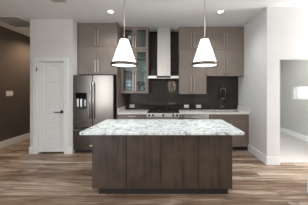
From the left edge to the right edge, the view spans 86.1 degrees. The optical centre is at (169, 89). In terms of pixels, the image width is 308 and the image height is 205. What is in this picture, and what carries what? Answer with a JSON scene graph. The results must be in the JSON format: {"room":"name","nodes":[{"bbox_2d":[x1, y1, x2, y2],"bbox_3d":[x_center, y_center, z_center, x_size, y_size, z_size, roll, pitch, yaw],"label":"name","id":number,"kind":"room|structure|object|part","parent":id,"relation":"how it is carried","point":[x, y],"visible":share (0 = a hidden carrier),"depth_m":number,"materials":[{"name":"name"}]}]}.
{"room":"kitchen","nodes":[
{"label":"kitchen","id":0,"kind":"room"},
{"bbox_2d":[0,26,29,141],"bbox_3d":[-4.305,-0.078,0.850,0.140,3.050,12.700,0,0,0],"label":"wall","id":1,"kind":"structure","parent":0,"point":[14,46],"depth_m":4.47,"materials":[{"name":"paint"}]},
{"bbox_2d":[6,91,12,95],"bbox_3d":[-4.230,0.092,4.325,0.010,0.140,0.186,0,0,0],"label":"switch plate","id":2,"kind":"object","parent":1,"relation":"attached to","point":[8,93],"visible":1,"depth_m":4.32,"materials":[{"name":"plastic"}]},
{"bbox_2d":[0,133,29,147],"bbox_3d":[-4.227,1.367,0.780,0.016,0.160,12.560,0,0,0],"label":"baseboard","id":3,"kind":"structure","parent":1,"relation":"attached to","point":[7,142],"depth_m":4.45,"materials":[{"name":"white paint"}]},
{"bbox_2d":[30,19,77,153],"bbox_3d":[-2.692,-0.078,5.390,0.965,3.050,3.340,0,0,0],"label":"wall","id":4,"kind":"structure","parent":0,"point":[48,37],"depth_m":3.72,"materials":[{"name":"paint"}]},
{"bbox_2d":[36,62,63,151],"bbox_3d":[-2.715,0.389,3.719,0.621,2.040,0.097,0,0,0],"label":"door","id":5,"kind":"structure","parent":4,"relation":"in","point":[51,74],"depth_m":3.73,"materials":[{"name":"white paint"}]},
{"bbox_2d":[33,57,68,153],"bbox_3d":[-2.697,0.356,3.710,0.795,2.182,0.020,0,0,0],"label":"trim","id":6,"kind":"structure","parent":4,"relation":"attached to","point":[36,60],"depth_m":3.70,"materials":[{"name":"white paint"}]},
{"bbox_2d":[0,138,307,204],"bbox_3d":[0.163,1.497,0.780,9.075,0.100,12.840,0,0,0],"label":"floor","id":7,"kind":"structure","parent":0,"point":[43,178],"depth_m":2.51,"materials":[{"name":"brown wood"}]},
{"bbox_2d":[73,75,115,152],"bbox_3d":[-1.748,0.554,4.076,0.917,1.785,0.808,0,0,0],"label":"refrigerator","id":8,"kind":"object","parent":7,"relation":"on","point":[94,96],"visible":0.81,"depth_m":3.73,"materials":[{"name":"silver metal"}]},
{"bbox_3d":[-1.748,1.111,3.771,0.917,0.502,0.072,0,0,0],"label":"drawer","id":9,"kind":"part","parent":8,"relation":"part of","materials":[{"name":"silver metal"}]},
{"bbox_3d":[-1.988,0.257,3.771,0.438,1.190,0.072,0,0,0],"label":"door","id":10,"kind":"part","parent":8,"relation":"part of","materials":[{"name":"silver metal"}]},
{"bbox_3d":[-1.798,0.232,3.704,0.026,0.830,0.063,0,0,0],"label":"handle","id":11,"kind":"part","parent":8,"relation":"part of","materials":[{"name":"metal"}]},
{"bbox_3d":[-1.732,0.232,3.704,0.026,0.830,0.063,0,0,0],"label":"handle","id":12,"kind":"part","parent":8,"relation":"part of","materials":[{"name":"metal"}]},
{"bbox_3d":[-1.527,0.257,3.771,0.474,1.190,0.072,0,0,0],"label":"door","id":13,"kind":"part","parent":8,"relation":"part of","materials":[{"name":"silver metal"}]},
{"bbox_2d":[116,22,124,118],"bbox_3d":[-1.251,-0.077,4.184,0.018,3.048,0.648,0,0,0],"label":"end panel","id":14,"kind":"object","parent":7,"relation":"on","point":[120,97],"visible":0.3,"depth_m":3.96,"materials":[{"name":"brown wood"}]},
{"bbox_2d":[118,114,146,118],"bbox_3d":[-0.894,1.010,4.173,0.690,0.873,0.649,0,0,0],"label":"base cabinet","id":15,"kind":"object","parent":7,"relation":"on","point":[120,116],"visible":0.25,"depth_m":3.88,"materials":[{"name":"brown wood"}]},
{"bbox_2d":[117,106,149,113],"bbox_3d":[-0.894,0.503,4.177,0.692,0.140,0.644,0,0,0],"label":"countertop","id":16,"kind":"structure","parent":15,"relation":"on","point":[122,110],"depth_m":4.07,"materials":[{"name":"stone"}]},
{"bbox_2d":[92,135,231,193],"bbox_3d":[-0.106,1.010,2.612,1.921,0.874,0.748,0,0,0],"label":"kitchen island","id":17,"kind":"object","parent":7,"relation":"on","point":[121,164],"visible":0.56,"depth_m":2.24,"materials":[{"name":"brown wood"}]},
{"bbox_3d":[-0.831,0.960,2.247,0.466,0.774,0.018,0,0,0],"label":"panel","id":18,"kind":"part","parent":17,"relation":"part of","materials":[{"name":"brown wood"}]},
{"bbox_3d":[-0.357,0.960,2.247,0.469,0.774,0.018,0,0,0],"label":"panel","id":19,"kind":"part","parent":17,"relation":"part of","materials":[{"name":"brown wood"}]},
{"bbox_2d":[79,119,243,134],"bbox_3d":[-0.102,0.553,2.530,2.093,0.040,0.910,0,0,0],"label":"island countertop","id":20,"kind":"structure","parent":17,"relation":"on","point":[109,126],"depth_m":2.33,"materials":[{"name":"stone"}]},
{"bbox_3d":[0.132,0.960,2.247,0.497,0.774,0.018,0,0,0],"label":"panel","id":21,"kind":"part","parent":17,"relation":"part of","materials":[{"name":"brown wood"}]},
{"bbox_3d":[0.619,0.960,2.247,0.465,0.774,0.018,0,0,0],"label":"panel","id":22,"kind":"part","parent":17,"relation":"part of","materials":[{"name":"brown wood"}]},
{"bbox_2d":[147,109,179,118],"bbox_3d":[-0.160,0.975,4.133,0.770,0.944,0.730,0,0,0],"label":"range","id":23,"kind":"object","parent":7,"relation":"on","point":[152,113],"visible":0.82,"depth_m":3.84,"materials":[{"name":"silver metal"}]},
{"bbox_3d":[-0.160,0.947,3.858,0.766,0.600,0.050,0,0,0],"label":"oven door","id":24,"kind":"part","parent":23,"relation":"part of","materials":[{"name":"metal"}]},
{"bbox_2d":[147,109,179,112],"bbox_3d":[-0.160,0.535,4.176,0.770,0.013,0.643,0,0,0],"label":"cooktop","id":25,"kind":"object","parent":23,"relation":"in","point":[151,110],"depth_m":3.91,"materials":[{"name":"black metal"}]},
{"bbox_3d":[-0.160,0.589,3.860,0.770,0.093,0.050,0,0,0],"label":"control panel","id":26,"kind":"part","parent":23,"relation":"part of","materials":[{"name":"metal"}]},
{"bbox_2d":[183,114,208,118],"bbox_3d":[0.617,1.012,4.143,0.609,0.870,0.635,0,0,0],"label":"dishwasher","id":27,"kind":"object","parent":7,"relation":"on","point":[185,116],"visible":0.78,"depth_m":3.87,"materials":[{"name":"metal"}]},
{"bbox_2d":[209,114,248,149],"bbox_3d":[1.397,1.010,4.173,0.943,0.873,0.649,0,0,0],"label":"base cabinet","id":28,"kind":"object","parent":7,"relation":"on","point":[240,121],"visible":0.4,"depth_m":3.88,"materials":[{"name":"brown wood"}]},
{"bbox_2d":[178,106,249,113],"bbox_3d":[1.050,0.503,4.177,1.643,0.140,0.644,0,0,0],"label":"countertop","id":29,"kind":"structure","parent":28,"relation":"on","point":[241,110],"depth_m":4.07,"materials":[{"name":"stone"}]},
{"bbox_2d":[220,88,225,109],"bbox_3d":[1.412,0.233,4.381,0.165,0.601,0.059,0,0,27],"label":"faucet","id":30,"kind":"object","parent":29,"relation":"on","point":[221,88],"visible":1,"depth_m":4.39,"materials":[{"name":"metal"}]},
{"bbox_3d":[1.397,0.655,3.895,0.941,0.159,0.020,0,0,0],"label":"drawer","id":31,"kind":"part","parent":28,"relation":"part of","materials":[{"name":"brown wood"}]},
{"bbox_3d":[1.634,1.042,3.895,0.469,0.606,0.020,0,0,0],"label":"door","id":32,"kind":"part","parent":28,"relation":"part of","materials":[{"name":"brown wood"}]},
{"bbox_2d":[238,7,279,156],"bbox_3d":[1.996,-0.078,3.908,0.248,3.050,1.485,0,0,0],"label":"wall pier","id":33,"kind":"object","parent":7,"relation":"on","point":[259,87],"visible":0.71,"depth_m":3.32,"materials":[{"name":"paint"}]},
{"bbox_2d":[248,144,266,163],"bbox_3d":[1.864,1.367,3.533,0.016,0.160,0.735,0,0,0],"label":"baseboard","id":34,"kind":"object","parent":33,"relation":"attached to","point":[256,153],"visible":1,"depth_m":3.48,"materials":[{"name":"white paint"}]},
{"bbox_2d":[0,0,307,36],"bbox_3d":[0.163,-1.653,0.780,9.075,0.100,12.840,0,0,0],"label":"ceiling","id":35,"kind":"structure","parent":0,"point":[153,14],"depth_m":3.31,"materials":[{"name":"paint"}]},
{"bbox_2d":[0,16,29,27],"bbox_3d":[-3.625,-1.597,3.877,0.650,0.012,0.647,0,0,0],"label":"ceiling vent","id":36,"kind":"object","parent":35,"relation":"in","point":[14,21],"visible":0.84,"depth_m":3.83,"materials":[{"name":"white plastic"}]},
{"bbox_2d":[49,0,69,3],"bbox_3d":[-2.000,-1.597,2.940,0.320,0.012,0.160,0,0,0],"label":"ceiling vent","id":37,"kind":"object","parent":35,"relation":"in","point":[51,1],"visible":1,"depth_m":2.96,"materials":[{"name":"white plastic"}]},
{"bbox_2d":[110,0,137,67],"bbox_3d":[-0.705,-0.988,2.530,0.406,1.231,0.406,0,0,0],"label":"pendant lamp","id":38,"kind":"object","parent":35,"relation":"hanging from","point":[123,57],"visible":1,"depth_m":2.44,"materials":[{"name":"white glass"}]},
{"bbox_3d":[-0.705,-0.581,2.530,0.380,0.389,0.380,0,0,0],"label":"lamp shade","id":39,"kind":"part","parent":38,"relation":"part of","materials":[{"name":"white glass"}]},
{"bbox_3d":[-0.705,-1.192,2.530,0.014,0.773,0.014,0,0,0],"label":"rod","id":40,"kind":"part","parent":38,"relation":"part of","materials":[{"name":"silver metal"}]},
{"bbox_2d":[113,64,135,66],"bbox_3d":[-0.705,-0.386,2.530,0.366,0.008,0.366,0,0,0],"label":"diffuser","id":41,"kind":"object","parent":38,"relation":"attached to","point":[114,65],"depth_m":2.56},
{"bbox_2d":[191,0,217,67],"bbox_3d":[0.534,-0.988,2.530,0.406,1.231,0.406,0,0,0],"label":"pendant lamp","id":42,"kind":"object","parent":35,"relation":"hanging from","point":[204,57],"visible":1,"depth_m":2.43,"materials":[{"name":"white glass"}]},
{"bbox_3d":[0.534,-0.581,2.530,0.380,0.389,0.380,0,0,0],"label":"lamp shade","id":43,"kind":"part","parent":42,"relation":"part of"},
{"bbox_3d":[0.534,-1.192,2.530,0.014,0.773,0.014,0,0,0],"label":"rod","id":44,"kind":"part","parent":42,"relation":"part of","materials":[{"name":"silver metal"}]},
{"bbox_2d":[193,64,215,66],"bbox_3d":[0.534,-0.386,2.530,0.366,0.008,0.366,0,0,0],"label":"diffuser","id":45,"kind":"object","parent":42,"relation":"attached to","point":[194,65],"depth_m":2.56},
{"bbox_2d":[280,60,281,127],"bbox_3d":[2.958,-0.078,5.630,1.675,3.050,0.140,0,0,0],"label":"wall","id":46,"kind":"structure","parent":0,"point":[280,60],"depth_m":5.56,"materials":[{"name":"paint"}]},
{"bbox_2d":[280,7,307,59],"bbox_3d":[3.410,-0.078,3.230,2.580,3.050,0.130,0,0,0],"label":"wall","id":47,"kind":"structure","parent":0,"point":[293,20],"depth_m":3.17,"materials":[{"name":"paint"}]},
{"bbox_2d":[266,157,279,164],"bbox_3d":[1.988,1.367,3.157,0.264,0.160,0.016,0,0,0],"label":"baseboard","id":48,"kind":"structure","parent":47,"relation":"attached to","point":[269,160],"depth_m":3.15,"materials":[{"name":"white paint"}]},
{"bbox_2d":[280,132,307,162],"bbox_3d":[3.060,1.491,4.500,1.880,0.112,2.500,0,0,0],"label":"floor","id":49,"kind":"structure","parent":0,"point":[292,149],"depth_m":3.89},
{"bbox_2d":[282,60,307,135],"bbox_3d":[3.865,-0.078,4.522,0.140,3.050,2.455,0,0,0],"label":"wall","id":50,"kind":"structure","parent":0,"point":[294,72],"depth_m":5.00,"materials":[{"name":"paint"}]},
{"bbox_2d":[282,128,307,141],"bbox_3d":[3.787,1.355,4.428,0.016,0.160,2.265,0,0,0],"label":"baseboard","id":51,"kind":"structure","parent":50,"relation":"attached to","point":[288,132],"depth_m":4.94,"materials":[{"name":"white paint"}]},
{"bbox_2d":[293,85,307,98],"bbox_3d":[3.855,0.065,4.760,0.060,0.415,0.680,0,0,0],"label":"window","id":52,"kind":"structure","parent":50,"relation":"in","point":[295,87],"depth_m":4.94,"materials":[{"name":"white plastic"}]},
{"bbox_3d":[-0.239,-0.078,4.580,4.222,3.050,0.140,0,0,0],"label":"wall","id":53,"kind":"structure","parent":0,"visible":0},
{"bbox_2d":[125,32,237,108],"bbox_3d":[0.315,-0.535,4.505,3.114,2.136,0.010,0,0,0],"label":"wall","id":54,"kind":"structure","parent":53,"relation":"attached to","point":[163,94],"depth_m":4.50,"materials":[{"name":"tile"}]},
{"bbox_2d":[77,47,115,75],"bbox_3d":[-1.734,-0.695,4.186,0.941,0.652,0.644,0,0,0],"label":"upper cabinet","id":55,"kind":"object","parent":54,"relation":"attached to","point":[90,60],"visible":0.92,"depth_m":3.90,"materials":[{"name":"brown wood"}]},
{"bbox_3d":[-1.969,-0.695,3.910,0.468,0.650,0.020,0,0,0],"label":"door","id":56,"kind":"part","parent":55,"relation":"part of","materials":[{"name":"brown wood"}]},
{"bbox_3d":[-1.498,-0.695,3.910,0.468,0.650,0.020,0,0,0],"label":"door","id":57,"kind":"part","parent":55,"relation":"part of","materials":[{"name":"brown wood"}]},
{"bbox_2d":[77,23,115,46],"bbox_3d":[-1.734,-1.312,4.186,0.943,0.577,0.644,0,0,0],"label":"upper cabinet","id":58,"kind":"object","parent":54,"relation":"attached to","point":[88,34],"visible":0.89,"depth_m":3.90,"materials":[{"name":"brown wood"}]},
{"bbox_3d":[-1.971,-1.302,3.910,0.469,0.555,0.020,0,0,0],"label":"door","id":59,"kind":"part","parent":58,"relation":"part of","materials":[{"name":"brown wood"}]},
{"bbox_3d":[-1.498,-1.302,3.910,0.469,0.555,0.020,0,0,0],"label":"door","id":60,"kind":"part","parent":58,"relation":"part of","materials":[{"name":"brown wood"}]},
{"bbox_2d":[121,50,149,92],"bbox_3d":[-0.894,-0.469,4.301,0.690,1.105,0.394,0,0,0],"label":"upper cabinet","id":61,"kind":"object","parent":54,"relation":"attached to","point":[133,74],"visible":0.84,"depth_m":4.16,"materials":[{"name":"brown wood"}]},
{"bbox_3d":[-1.067,-0.469,4.150,0.342,1.101,0.020,0,0,0],"label":"door","id":62,"kind":"part","parent":61,"relation":"part of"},
{"bbox_2d":[124,70,145,71],"bbox_3d":[-0.894,-0.494,4.337,0.656,0.008,0.303,0,0,0],"label":"shelf","id":63,"kind":"object","parent":61,"relation":"attached to","point":[124,70],"depth_m":4.26,"materials":[{"name":"clear glass"}]},
{"bbox_3d":[-0.894,-0.469,4.493,0.656,1.069,0.010,0,0,0],"label":"panel","id":64,"kind":"part","parent":61,"relation":"part of","materials":[{"name":"clear glass"}]},
{"bbox_2d":[137,82,144,90],"bbox_3d":[-0.754,-0.077,4.272,0.191,0.282,0.145,0,0,0],"label":"stand mixer","id":65,"kind":"object","parent":61,"relation":"in","point":[138,83],"visible":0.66,"depth_m":4.22,"materials":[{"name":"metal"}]},
{"bbox_3d":[-0.721,-0.469,4.150,0.342,1.101,0.020,0,0,0],"label":"door","id":66,"kind":"part","parent":61,"relation":"part of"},
{"bbox_2d":[138,60,145,69],"bbox_3d":[-0.720,-0.648,4.412,0.280,0.300,0.025,0,0,0],"label":"tray","id":67,"kind":"object","parent":61,"relation":"on","point":[141,63],"visible":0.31,"depth_m":4.40,"materials":[{"name":"glass"}]},
{"bbox_2d":[143,73,145,90],"bbox_3d":[-0.655,-0.194,4.414,0.132,0.518,0.132,0,0,0],"label":"vase","id":68,"kind":"object","parent":61,"relation":"in","point":[144,77],"visible":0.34,"depth_m":4.36,"materials":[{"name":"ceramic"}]},
{"bbox_2d":[121,27,149,51],"bbox_3d":[-0.894,-1.312,4.301,0.690,0.579,0.394,0,0,0],"label":"upper cabinet","id":69,"kind":"object","parent":54,"relation":"attached to","point":[138,37],"visible":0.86,"depth_m":4.19,"materials":[{"name":"brown wood"}]},
{"bbox_3d":[-1.067,-1.302,4.150,0.342,0.555,0.020,0,0,0],"label":"door","id":70,"kind":"part","parent":69,"relation":"part of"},
{"bbox_3d":[-0.894,-1.312,4.493,0.656,0.543,0.010,0,0,0],"label":"panel","id":71,"kind":"part","parent":69,"relation":"part of","materials":[{"name":"clear glass"}]},
{"bbox_3d":[-0.721,-1.302,4.150,0.342,0.555,0.020,0,0,0],"label":"door","id":72,"kind":"part","parent":69,"relation":"part of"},
{"bbox_2d":[148,28,178,79],"bbox_3d":[-0.160,-0.939,4.248,0.760,1.327,0.502,0,0,0],"label":"range hood","id":73,"kind":"object","parent":54,"relation":"attached to","point":[163,34],"visible":1,"depth_m":4.20,"materials":[{"name":"metal"}]},
{"bbox_2d":[178,50,205,93],"bbox_3d":[0.574,-0.461,4.301,0.692,1.121,0.394,0,0,0],"label":"upper cabinet","id":74,"kind":"object","parent":54,"relation":"attached to","point":[192,80],"visible":0.95,"depth_m":4.14,"materials":[{"name":"brown wood"}]},
{"bbox_3d":[0.401,-0.461,4.150,0.343,1.119,0.020,0,0,0],"label":"door","id":75,"kind":"part","parent":74,"relation":"part of","materials":[{"name":"brown wood"}]},
{"bbox_3d":[0.748,-0.461,4.150,0.343,1.119,0.020,0,0,0],"label":"door","id":76,"kind":"part","parent":74,"relation":"part of","materials":[{"name":"brown wood"}]},
{"bbox_2d":[178,27,205,51],"bbox_3d":[0.574,-1.312,4.301,0.692,0.577,0.394,0,0,0],"label":"upper cabinet","id":77,"kind":"object","parent":54,"relation":"attached to","point":[189,38],"visible":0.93,"depth_m":4.14,"materials":[{"name":"brown wood"}]},
{"bbox_3d":[0.401,-1.302,4.150,0.343,0.555,0.020,0,0,0],"label":"door","id":78,"kind":"part","parent":77,"relation":"part of","materials":[{"name":"brown wood"}]},
{"bbox_3d":[0.748,-1.302,4.150,0.343,0.555,0.020,0,0,0],"label":"door","id":79,"kind":"part","parent":77,"relation":"part of","materials":[{"name":"brown wood"}]},
{"bbox_2d":[206,50,243,76],"bbox_3d":[1.397,-0.688,4.301,0.945,0.667,0.394,0,0,0],"label":"upper cabinet","id":80,"kind":"object","parent":54,"relation":"attached to","point":[230,62],"visible":0.94,"depth_m":4.14,"materials":[{"name":"brown wood"}]},
{"bbox_3d":[1.160,-0.688,4.150,0.470,0.665,0.020,0,0,0],"label":"door","id":81,"kind":"part","parent":80,"relation":"part of","materials":[{"name":"brown wood"}]},
{"bbox_3d":[1.633,-0.688,4.150,0.470,0.665,0.020,0,0,0],"label":"door","id":82,"kind":"part","parent":80,"relation":"part of","materials":[{"name":"brown wood"}]},
{"bbox_2d":[206,27,243,49],"bbox_3d":[1.397,-1.312,4.301,0.945,0.577,0.394,0,0,0],"label":"upper cabinet","id":83,"kind":"object","parent":54,"relation":"attached to","point":[220,38],"visible":0.94,"depth_m":4.14,"materials":[{"name":"brown wood"}]},
{"bbox_3d":[1.160,-1.302,4.150,0.470,0.555,0.020,0,0,0],"label":"door","id":84,"kind":"part","parent":83,"relation":"part of","materials":[{"name":"brown wood"}]},
{"bbox_3d":[1.633,-1.302,4.150,0.470,0.555,0.020,0,0,0],"label":"door","id":85,"kind":"part","parent":83,"relation":"part of","materials":[{"name":"brown wood"}]},
{"bbox_3d":[8.375,1.647,4.000,7.250,0.100,20.000,0,0,0],"label":"ground","id":86,"kind":"structure","parent":0,"visible":0},
{"bbox_2d":[299,87,307,97],"bbox_3d":[7.650,0.522,6.000,0.300,2.150,12.000,0,0,0],"label":"wall","id":87,"kind":"structure","parent":86,"relation":"on","point":[303,91],"depth_m":9.21,"materials":[{"name":"paint"}]}
]}

